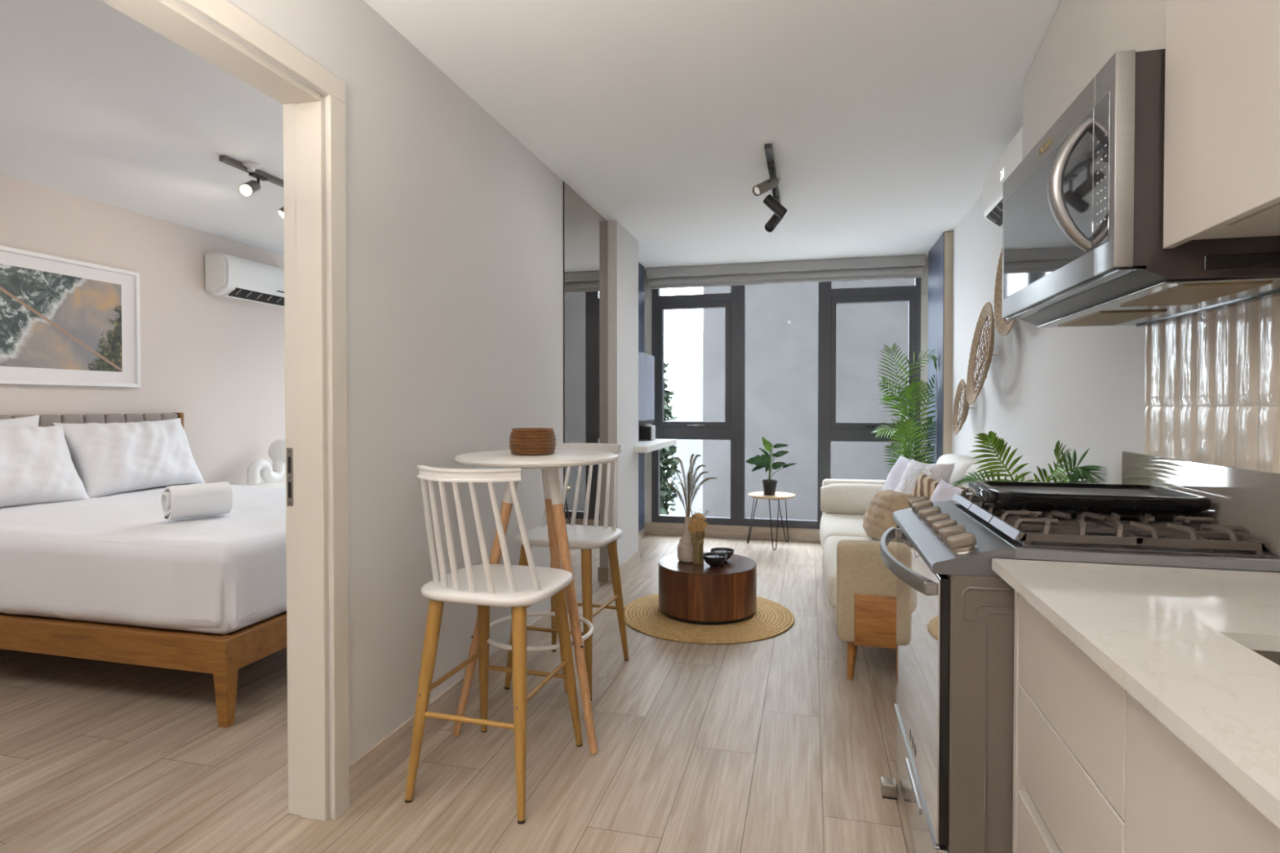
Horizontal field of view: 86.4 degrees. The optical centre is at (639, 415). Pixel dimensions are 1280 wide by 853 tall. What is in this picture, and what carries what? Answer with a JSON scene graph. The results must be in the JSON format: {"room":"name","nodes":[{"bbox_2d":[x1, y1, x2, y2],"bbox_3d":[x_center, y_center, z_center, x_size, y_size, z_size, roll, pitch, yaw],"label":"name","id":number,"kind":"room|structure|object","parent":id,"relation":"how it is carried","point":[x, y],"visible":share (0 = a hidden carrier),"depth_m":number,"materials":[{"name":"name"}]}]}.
{"room":"apartment kitchen","nodes":[
{"label":"apartment kitchen","id":0,"kind":"room"},
{"bbox_2d":[0,173,285,485],"bbox_3d":[-3.855,-0.070,3.106,0.150,2.550,9.350,0,1,14],"label":"wall","id":1,"kind":"structure","parent":0,"point":[216,361],"depth_m":4.92,"materials":[{"name":"paint"}]},
{"bbox_2d":[0,244,141,387],"bbox_3d":[-3.530,-0.567,4.019,0.032,0.773,1.195,0,1,14],"label":"framed picture","id":2,"kind":"object","parent":1,"relation":"attached to","point":[64,321],"visible":1,"depth_m":4.16,"materials":[{"name":"white"}]},
{"bbox_2d":[0,263,122,372],"bbox_3d":[-3.533,-0.567,4.020,0.002,0.573,0.965,0,1,14],"label":"print","id":3,"kind":"object","parent":2,"relation":"attached to","point":[51,320],"depth_m":4.11},
{"bbox_2d":[204,252,284,307],"bbox_3d":[-3.066,-1.067,5.489,0.216,0.316,0.855,0,1,14],"label":"air conditioner","id":4,"kind":"object","parent":1,"relation":"attached to","point":[226,275],"visible":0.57,"depth_m":5.23,"materials":[{"name":"white plastic"}]},
{"bbox_2d":[228,287,284,306],"bbox_3d":[-3.003,-0.943,5.496,0.075,0.059,0.695,0,1,14],"label":"outlet","id":5,"kind":"object","parent":4,"relation":"attached to","point":[251,294],"depth_m":5.39,"materials":[{"name":"black plastic"}]},
{"bbox_2d":[173,0,645,818],"bbox_3d":[-0.972,-0.059,2.382,0.395,2.550,9.350,0,1,14],"label":"wall","id":6,"kind":"structure","parent":0,"point":[455,227],"depth_m":2.54,"materials":[{"name":"paint"}]},
{"bbox_2d":[101,0,350,822],"bbox_3d":[-1.113,0.107,1.594,0.163,2.240,1.088,0,1,14],"label":"door frame","id":7,"kind":"structure","parent":6,"relation":"in","point":[304,108],"depth_m":2.04,"materials":[{"name":"beige paint"}]},
{"bbox_2d":[349,608,551,807],"bbox_3d":[-1.210,1.173,0.905,0.010,0.128,6.333,0,1,14],"label":"baseboard","id":8,"kind":"structure","parent":6,"relation":"attached to","point":[373,766],"depth_m":2.42,"materials":[{"name":"wood"}]},
{"bbox_2d":[563,181,608,613],"bbox_3d":[-0.335,-0.087,4.384,0.006,2.544,0.881,0,1,14],"label":"wall mirror","id":9,"kind":"object","parent":6,"relation":"attached to","point":[585,231],"visible":0.71,"depth_m":4.33,"materials":[{"name":"grey mirror"}]},
{"bbox_2d":[608,521,646,582],"bbox_3d":[-0.048,1.109,5.735,0.245,0.115,1.850,0,1,14],"label":"baseboard","id":10,"kind":"object","parent":6,"relation":"attached to","point":[628,565],"visible":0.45,"depth_m":5.14,"materials":[{"name":"tile"}]},
{"bbox_2d":[638,262,644,532],"bbox_3d":[-0.084,-0.159,5.984,0.045,2.445,0.850,0,1,14],"label":"wall panel","id":11,"kind":"object","parent":6,"relation":"attached to","point":[641,268],"visible":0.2,"depth_m":6.26,"materials":[{"name":"blue"}]},
{"bbox_2d":[638,351,654,424],"bbox_3d":[0.003,-0.236,6.035,0.097,0.627,0.715,0,1,14],"label":"television","id":12,"kind":"object","parent":11,"relation":"attached to","point":[646,362],"visible":0.62,"depth_m":6.04,"materials":[{"name":"grey"}]},
{"bbox_2d":[634,439,676,453],"bbox_3d":[0.038,0.255,5.871,0.330,0.050,1.200,0,1,14],"label":"floating shelf","id":13,"kind":"object","parent":6,"relation":"attached to","point":[644,446],"visible":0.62,"depth_m":5.64,"materials":[{"name":"white paint"}]},
{"bbox_2d":[639,425,655,440],"bbox_3d":[0.064,0.158,6.165,0.125,0.134,0.155,0,1,14],"label":"box","id":14,"kind":"object","parent":13,"relation":"on","point":[646,433],"visible":1,"depth_m":6.10,"materials":[{"name":"grey"}]},
{"bbox_2d":[639,426,650,439],"bbox_3d":[0.047,0.158,6.098,0.105,0.117,0.016,0,1,14],"label":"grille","id":15,"kind":"object","parent":14,"relation":"attached to","point":[644,432],"depth_m":6.09,"materials":[{"name":"black plastic"}]},
{"bbox_2d":[0,533,915,852],"bbox_3d":[-1.126,1.291,2.353,6.120,0.150,9.220,0,1,14],"label":"floor","id":16,"kind":"structure","parent":0,"point":[768,745],"depth_m":2.43,"materials":[{"name":"brown wood"}]},
{"bbox_2d":[0,412,287,728],"bbox_3d":[-2.476,0.596,3.713,2.225,1.200,1.870,0,1,14],"label":"bed","id":17,"kind":"object","parent":16,"relation":"on","point":[220,652],"visible":0.2,"depth_m":2.78,"materials":[{"name":"brown wood"}]},
{"bbox_2d":[0,483,286,629],"bbox_3d":[-2.416,0.673,3.742,2.117,0.391,1.761,0,1,14],"label":"mattress","id":18,"kind":"object","parent":17,"relation":"on","point":[117,557],"visible":0.57,"depth_m":2.85,"materials":[{"name":"white fabric"}]},
{"bbox_2d":[0,415,39,427],"bbox_3d":[-3.534,0.255,3.566,0.204,0.501,0.804,0,1,12],"label":"bed pillow","id":19,"kind":"object","parent":18,"relation":"on","point":[30,421],"visible":0.12,"depth_m":3.83,"materials":[{"name":"white fabric"}]},
{"bbox_2d":[0,425,89,507],"bbox_3d":[-3.411,0.276,3.573,0.366,0.466,0.879,0,1,17],"label":"bed pillow","id":20,"kind":"object","parent":18,"relation":"on","point":[37,466],"visible":0.98,"depth_m":3.68,"materials":[{"name":"white fabric"}]},
{"bbox_2d":[53,417,205,497],"bbox_3d":[-3.231,0.258,4.372,0.343,0.470,0.865,0,1,20],"label":"bed pillow","id":21,"kind":"object","parent":18,"relation":"on","point":[108,459],"visible":0.93,"depth_m":4.23,"materials":[{"name":"white fabric"}]},
{"bbox_2d":[160,481,232,519],"bbox_3d":[-2.140,0.411,3.291,0.176,0.158,0.274,1,1,40],"label":"rolled towel","id":22,"kind":"object","parent":18,"relation":"on","point":[180,501],"visible":1,"depth_m":3.24,"materials":[{"name":"white fabric"}]},
{"bbox_2d":[250,483,285,488],"bbox_3d":[-2.962,0.871,5.437,0.415,0.600,0.520,0,1,14],"label":"nightstand","id":23,"kind":"object","parent":16,"relation":"on","point":[267,485],"visible":0.02,"depth_m":5.56,"materials":[{"name":"white paint"}]},
{"bbox_2d":[246,438,285,484],"bbox_3d":[-2.960,0.367,5.468,0.210,0.352,0.455,0,1,14],"label":"table lamp","id":24,"kind":"object","parent":23,"relation":"on","point":[277,449],"visible":0.81,"depth_m":5.45,"materials":[{"name":"white ceramic"}]},
{"bbox_2d":[404,465,582,824],"bbox_3d":[-0.483,0.687,2.300,0.444,1.060,0.546,0,1,16],"label":"bar stool","id":25,"kind":"object","parent":16,"relation":"on","point":[485,585],"visible":1,"depth_m":2.15,"materials":[{"name":"white wood"}]},
{"bbox_2d":[452,449,618,754],"bbox_3d":[-0.394,0.682,2.673,0.630,1.061,0.653,0,1,14],"label":"bistro table","id":26,"kind":"object","parent":16,"relation":"on","point":[549,464],"visible":0.77,"depth_m":2.55,"materials":[{"name":"white paint"}]},
{"bbox_2d":[502,467,518,503],"bbox_3d":[-0.494,0.263,2.628,0.075,0.152,0.044,0,1,-17],"label":"socket","id":27,"kind":"object","parent":26,"relation":"attached to","point":[507,498],"depth_m":2.61,"materials":[{"name":"white paint"}]},
{"bbox_2d":[509,427,556,455],"bbox_3d":[-0.418,0.101,2.653,0.182,0.100,0.182,0,1,14],"label":"wooden bowl","id":28,"kind":"object","parent":26,"relation":"on","point":[523,441],"visible":1,"depth_m":2.58,"materials":[{"name":"brown wood"}]},
{"bbox_2d":[541,469,551,498],"bbox_3d":[-0.372,0.261,2.754,0.044,0.153,0.076,0,1,14],"label":"socket","id":29,"kind":"object","parent":26,"relation":"attached to","point":[544,476],"depth_m":2.74,"materials":[{"name":"white paint"}]},
{"bbox_2d":[546,468,563,505],"bbox_3d":[-0.324,0.264,2.586,0.076,0.152,0.044,1,1,45],"label":"socket","id":30,"kind":"object","parent":26,"relation":"attached to","point":[553,478],"depth_m":2.57,"materials":[{"name":"white paint"}]},
{"bbox_2d":[504,443,628,701],"bbox_3d":[-0.320,0.674,3.190,0.444,1.060,0.546,0,1,18],"label":"bar stool","id":31,"kind":"object","parent":16,"relation":"on","point":[584,537],"visible":0.72,"depth_m":3.24,"materials":[{"name":"white wood"}]},
{"bbox_2d":[623,593,794,644],"bbox_3d":[0.398,1.186,4.072,1.028,0.010,1.028,0,1,14],"label":"jute rug","id":32,"kind":"object","parent":16,"relation":"on","point":[771,619],"visible":0.66,"depth_m":3.85,"materials":[{"name":"beige wicker"}]},
{"bbox_2d":[657,551,756,624],"bbox_3d":[0.407,1.034,4.125,0.592,0.292,0.592,0,1,14],"label":"coffee table","id":33,"kind":"object","parent":32,"relation":"on","point":[691,593],"visible":0.81,"depth_m":3.88,"materials":[{"name":"brown wood"}]},
{"bbox_2d":[677,515,693,562],"bbox_3d":[0.292,0.751,4.155,0.128,0.272,0.128,0,1,14],"label":"vase","id":34,"kind":"object","parent":33,"relation":"on","point":[685,546],"visible":0.75,"depth_m":4.11,"materials":[{"name":"ceramic"}]},
{"bbox_2d":[659,453,716,516],"bbox_3d":[0.306,0.455,4.157,0.340,0.446,0.214,0,1,14],"label":"stems","id":35,"kind":"object","parent":34,"relation":"in","point":[688,504],"visible":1,"depth_m":4.14,"materials":[{"name":"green plant"}]},
{"bbox_2d":[688,509,709,564],"bbox_3d":[0.356,0.727,4.090,0.123,0.320,0.116,0,1,-10],"label":"bundle","id":36,"kind":"object","parent":33,"relation":"on","point":[697,531],"visible":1,"depth_m":4.07,"materials":[{"name":"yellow plant"}]},
{"bbox_2d":[702,552,727,567],"bbox_3d":[0.441,0.856,4.011,0.146,0.068,0.146,0,1,14],"label":"bowl","id":37,"kind":"object","parent":33,"relation":"on","point":[713,559],"visible":1,"depth_m":3.97,"materials":[{"name":"grey ceramic"}]},
{"bbox_2d":[710,547,734,561],"bbox_3d":[0.502,0.854,4.150,0.146,0.068,0.146,0,1,14],"label":"bowl","id":38,"kind":"object","parent":33,"relation":"on","point":[730,552],"visible":0.62,"depth_m":4.19,"materials":[{"name":"grey ceramic"}]},
{"bbox_2d":[746,491,795,550],"bbox_3d":[1.163,0.932,6.057,0.430,0.463,0.425,0,1,14],"label":"side table","id":39,"kind":"object","parent":16,"relation":"on","point":[778,495],"visible":0.96,"depth_m":6.00,"materials":[{"name":"brown wood"}]},
{"bbox_2d":[745,435,795,495],"bbox_3d":[1.161,0.443,6.018,0.447,0.516,0.213,0,1,14],"label":"potted plant","id":40,"kind":"object","parent":39,"relation":"on","point":[769,486],"visible":1,"depth_m":5.97,"materials":[{"name":"green plant"}]},
{"bbox_2d":[880,777,897,799],"bbox_3d":[0.798,1.194,2.183,0.050,0.048,0.050,0,1,14],"label":"stopper","id":41,"kind":"object","parent":16,"relation":"on","point":[888,786],"visible":1,"depth_m":2.16,"materials":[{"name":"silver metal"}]},
{"bbox_2d":[871,342,937,471],"bbox_3d":[2.090,0.289,5.440,0.492,1.765,0.472,0,1,14],"label":"potted palm","id":42,"kind":"object","parent":16,"relation":"on","point":[902,429],"visible":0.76,"depth_m":5.42,"materials":[{"name":"green plant"}]},
{"bbox_2d":[819,453,1036,679],"bbox_3d":[1.571,0.725,3.986,0.992,0.937,2.207,0,1,14],"label":"sofa","id":43,"kind":"object","parent":16,"relation":"on","point":[860,589],"visible":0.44,"depth_m":3.05,"materials":[{"name":"beige fabric"}]},
{"bbox_2d":[819,512,871,549],"bbox_3d":[1.603,0.790,4.497,0.800,0.196,0.994,0,1,14],"label":"seat cushion","id":44,"kind":"object","parent":43,"relation":"on","point":[832,524],"depth_m":4.37,"materials":[{"name":"white fabric"}]},
{"bbox_2d":[822,536,879,609],"bbox_3d":[1.356,0.804,3.517,0.802,0.197,1.015,0,1,14],"label":"seat cushion","id":45,"kind":"object","parent":43,"relation":"on","point":[829,549],"depth_m":3.40,"materials":[{"name":"beige fabric"}]},
{"bbox_2d":[862,489,915,542],"bbox_3d":[1.408,0.571,3.831,0.268,0.300,0.418,0,1,-3],"label":"throw pillow","id":46,"kind":"object","parent":43,"relation":"on","point":[877,518],"visible":0.5,"depth_m":3.71,"materials":[{"name":"beige fabric"}]},
{"bbox_2d":[882,455,932,490],"bbox_3d":[1.689,0.482,4.316,0.260,0.432,0.447,0,1,-5],"label":"throw pillow","id":47,"kind":"object","parent":43,"relation":"on","point":[893,479],"visible":0.21,"depth_m":4.37,"materials":[{"name":"white fabric"}]},
{"bbox_2d":[893,458,955,494],"bbox_3d":[1.671,0.482,4.106,0.264,0.431,0.459,0,1,-13],"label":"throw pillow","id":48,"kind":"object","parent":43,"relation":"on","point":[914,468],"visible":0.36,"depth_m":4.05,"materials":[{"name":"white fabric"}]},
{"bbox_2d":[911,472,965,500],"bbox_3d":[1.623,0.530,3.838,0.200,0.389,0.416,0,1,-11],"label":"throw pillow","id":49,"kind":"object","parent":43,"relation":"on","point":[925,485],"visible":0.13,"depth_m":3.86,"materials":[{"name":"beige fabric"}]},
{"bbox_2d":[929,478,973,502],"bbox_3d":[1.617,0.536,3.584,0.199,0.375,0.349,0,1,-13],"label":"throw pillow","id":50,"kind":"object","parent":43,"relation":"on","point":[942,492],"visible":0.24,"depth_m":3.61,"materials":[{"name":"white fabric"}]},
{"bbox_2d":[936,453,984,487],"bbox_3d":[2.006,0.493,4.326,0.312,0.479,0.891,0,1,14],"label":"cushion","id":51,"kind":"object","parent":43,"relation":"on","point":[962,463],"depth_m":4.09,"materials":[{"name":"white fabric"}]},
{"bbox_2d":[960,462,1036,488],"bbox_3d":[1.786,0.507,3.446,0.307,0.486,0.909,0,1,14],"label":"cushion","id":52,"kind":"object","parent":43,"relation":"on","point":[973,468],"depth_m":3.59,"materials":[{"name":"white fabric"}]},
{"bbox_2d":[949,431,1105,488],"bbox_3d":[1.425,0.634,2.546,0.498,1.159,0.533,0,1,14],"label":"potted palm","id":53,"kind":"object","parent":16,"relation":"on","point":[1059,473],"visible":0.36,"depth_m":2.49,"materials":[{"name":"green plant"}]},
{"bbox_2d":[1012,590,1126,852],"bbox_3d":[1.024,0.786,1.133,0.595,0.895,0.525,0,1,14],"label":"drawer unit","id":54,"kind":"object","parent":16,"relation":"on","point":[1069,722],"visible":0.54,"depth_m":1.17,"materials":[{"name":"white wood"}]},
{"bbox_2d":[880,451,1279,852],"bbox_3d":[1.055,0.668,1.796,0.793,1.112,0.759,0,1,14],"label":"range","id":55,"kind":"object","parent":16,"relation":"on","point":[954,705],"visible":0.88,"depth_m":1.50,"materials":[{"name":"silver metal"}]},
{"bbox_2d":[968,480,1211,514],"bbox_3d":[1.130,0.208,1.761,0.473,0.039,0.290,0,1,14],"label":"griddle","id":56,"kind":"object","parent":55,"relation":"on","point":[1132,498],"visible":1,"depth_m":1.66,"materials":[{"name":"black metal"}]},
{"bbox_2d":[946,500,1279,573],"bbox_3d":[1.149,0.300,1.768,0.520,0.040,0.756,0,1,14],"label":"cooktop","id":57,"kind":"object","parent":55,"relation":"in","point":[1228,558],"depth_m":1.44,"materials":[{"name":"grey metal"}]},
{"bbox_2d":[1124,691,1279,852],"bbox_3d":[0.636,0.809,-0.419,0.593,0.895,2.674,0,1,14],"label":"base cabinet","id":58,"kind":"object","parent":16,"relation":"on","point":[1176,802],"visible":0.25,"depth_m":0.81,"materials":[{"name":"white"}]},
{"bbox_2d":[991,558,1279,829],"bbox_3d":[0.680,0.344,-0.162,0.640,0.023,3.206,0,1,14],"label":"countertop","id":59,"kind":"structure","parent":58,"relation":"on","point":[1180,642],"depth_m":0.96,"materials":[{"name":"stone"}]},
{"bbox_2d":[1251,649,1279,666],"bbox_3d":[0.939,0.448,0.660,0.387,0.206,0.645,0,1,14],"label":"sink","id":60,"kind":"object","parent":59,"relation":"in","point":[1274,656],"visible":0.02,"depth_m":0.98,"materials":[{"name":"silver metal"}]},
{"bbox_2d":[0,0,1061,271],"bbox_3d":[-1.144,-1.395,2.406,5.800,0.120,9.350,0,1,14],"label":"ceiling","id":61,"kind":"structure","parent":0,"point":[885,122],"depth_m":3.00,"materials":[{"name":"paint"}]},
{"bbox_2d":[218,155,284,218],"bbox_3d":[-2.055,-1.275,4.267,0.242,0.172,1.480,0,1,11],"label":"track light","id":62,"kind":"object","parent":61,"relation":"attached to","point":[248,188],"visible":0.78,"depth_m":3.68,"materials":[{"name":"grey metal"}]},
{"bbox_2d":[752,143,787,231],"bbox_3d":[0.750,-1.235,3.867,0.156,0.241,1.000,0,1,18],"label":"track light","id":63,"kind":"object","parent":61,"relation":"attached to","point":[773,202],"visible":1,"depth_m":3.89,"materials":[{"name":"grey metal"}]},
{"bbox_2d":[645,257,928,528],"bbox_3d":[-0.058,-0.123,6.756,5.440,2.550,0.160,0,1,14],"label":"wall","id":64,"kind":"structure","parent":0,"point":[924,279],"depth_m":6.03,"materials":[{"name":"paint"}]},
{"bbox_2d":[646,521,820,542],"bbox_3d":[1.313,1.102,6.341,2.570,0.113,0.012,0,1,14],"label":"baseboard","id":65,"kind":"structure","parent":64,"relation":"attached to","point":[661,528],"depth_m":6.42,"materials":[{"name":"tile"}]},
{"bbox_2d":[651,277,920,528],"bbox_3d":[1.304,-0.160,6.347,2.440,2.405,0.110,0,1,14],"label":"window","id":66,"kind":"structure","parent":64,"relation":"in","point":[733,428],"depth_m":6.41,"materials":[{"name":"grey metal"}]},
{"bbox_2d":[646,254,925,288],"bbox_3d":[1.277,-1.297,6.224,2.470,0.182,0.160,0,1,14],"label":"roller blind","id":67,"kind":"object","parent":66,"relation":"attached to","point":[898,266],"visible":1,"depth_m":6.16,"materials":[{"name":"grey fabric"}]},
{"bbox_2d":[951,194,1145,484],"bbox_3d":[1.567,-0.050,1.746,0.150,2.550,9.350,0,1,14],"label":"wall","id":68,"kind":"structure","parent":0,"point":[1081,388],"depth_m":3.09,"materials":[{"name":"paint"}]},
{"bbox_2d":[927,231,952,463],"bbox_3d":[2.380,-0.101,5.423,0.063,2.545,0.680,0,1,14],"label":"wall panel","id":69,"kind":"object","parent":68,"relation":"attached to","point":[940,255],"visible":0.56,"depth_m":5.17,"materials":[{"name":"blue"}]},
{"bbox_2d":[952,378,974,435],"bbox_3d":[2.110,-0.055,4.398,0.139,0.364,0.365,0,1,16],"label":"wall basket","id":70,"kind":"object","parent":68,"relation":"hanging from","point":[962,384],"visible":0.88,"depth_m":4.48,"materials":[{"name":"beige wicker"}]},
{"bbox_2d":[966,302,999,404],"bbox_3d":[1.948,-0.348,3.841,0.164,0.574,0.580,0,1,14],"label":"wall basket","id":71,"kind":"object","parent":68,"relation":"attached to","point":[987,310],"visible":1,"depth_m":3.94,"materials":[{"name":"beige wicker"}]},
{"bbox_2d":[982,125,1022,227],"bbox_3d":[1.739,-1.095,3.097,0.181,0.323,0.735,0,1,14],"label":"air conditioner","id":72,"kind":"object","parent":68,"relation":"attached to","point":[1011,157],"visible":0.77,"depth_m":3.18,"materials":[{"name":"white plastic"}]},
{"bbox_2d":[986,199,1002,226],"bbox_3d":[1.696,-0.969,3.131,0.063,0.059,0.575,0,1,14],"label":"outlet","id":73,"kind":"object","parent":72,"relation":"attached to","point":[994,212],"depth_m":3.31,"materials":[{"name":"black plastic"}]},
{"bbox_2d":[993,247,1016,336],"bbox_3d":[1.859,-0.651,3.339,0.145,0.522,0.525,0,1,14],"label":"wall basket","id":74,"kind":"object","parent":68,"relation":"attached to","point":[1003,328],"visible":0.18,"depth_m":3.54,"materials":[{"name":"beige wicker"}]},
{"bbox_2d":[1022,0,1165,159],"bbox_3d":[1.398,-1.038,2.030,0.318,0.574,1.463,0,1,14],"label":"upper cabinet","id":75,"kind":"object","parent":68,"relation":"attached to","point":[1082,36],"visible":0.33,"depth_m":1.99,"materials":[{"name":"beige wood"}]},
{"bbox_2d":[1001,48,1279,327],"bbox_3d":[1.234,-0.508,1.759,0.500,0.478,0.843,0,1,14],"label":"microwave","id":76,"kind":"object","parent":75,"relation":"attached to","point":[1082,211],"visible":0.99,"depth_m":1.50,"materials":[{"name":"grey metal"}]},
{"bbox_2d":[1144,295,1279,473],"bbox_3d":[1.086,-0.012,0.165,0.013,0.680,4.048,0,1,14],"label":"wall tiles","id":77,"kind":"structure","parent":68,"relation":"attached to","point":[1212,384],"depth_m":1.74,"materials":[{"name":"tile"}]},
{"bbox_2d":[1163,0,1279,248],"bbox_3d":[0.825,-0.802,-0.225,0.333,0.981,3.188,0,1,14],"label":"upper cabinet","id":78,"kind":"object","parent":68,"relation":"attached to","point":[1222,121],"visible":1,"depth_m":1.19,"materials":[{"name":"white wood"}]},
{"label":"outside","id":79,"kind":"structure","parent":0,"visible":0},
{"bbox_3d":[0.590,9.077,18.930,24.000,0.200,23.250,0,1,14],"label":"ground","id":80,"kind":"structure","parent":79,"visible":0},
{"bbox_2d":[660,362,681,515],"bbox_3d":[0.052,3.697,14.082,1.506,10.710,1.492,1,1,38],"label":"tree","id":81,"kind":"object","parent":80,"relation":"on","point":[666,473],"visible":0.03,"depth_m":13.85,"materials":[{"name":"green plant"}]},
{"bbox_2d":[671,331,702,515],"bbox_3d":[1.698,3.560,16.587,1.350,10.900,3.100,0,1,14],"label":"apartment block","id":82,"kind":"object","parent":80,"relation":"on","point":[686,347],"visible":0.09,"depth_m":15.19,"materials":[{"name":"grey"}]},
{"bbox_2d":[702,277,914,519],"bbox_3d":[3.622,-0.880,9.003,6.360,20.000,5.750,0,1,14],"label":"wall","id":83,"kind":"structure","parent":80,"relation":"on","point":[781,319],"depth_m":11.70,"materials":[{"name":"concrete"}]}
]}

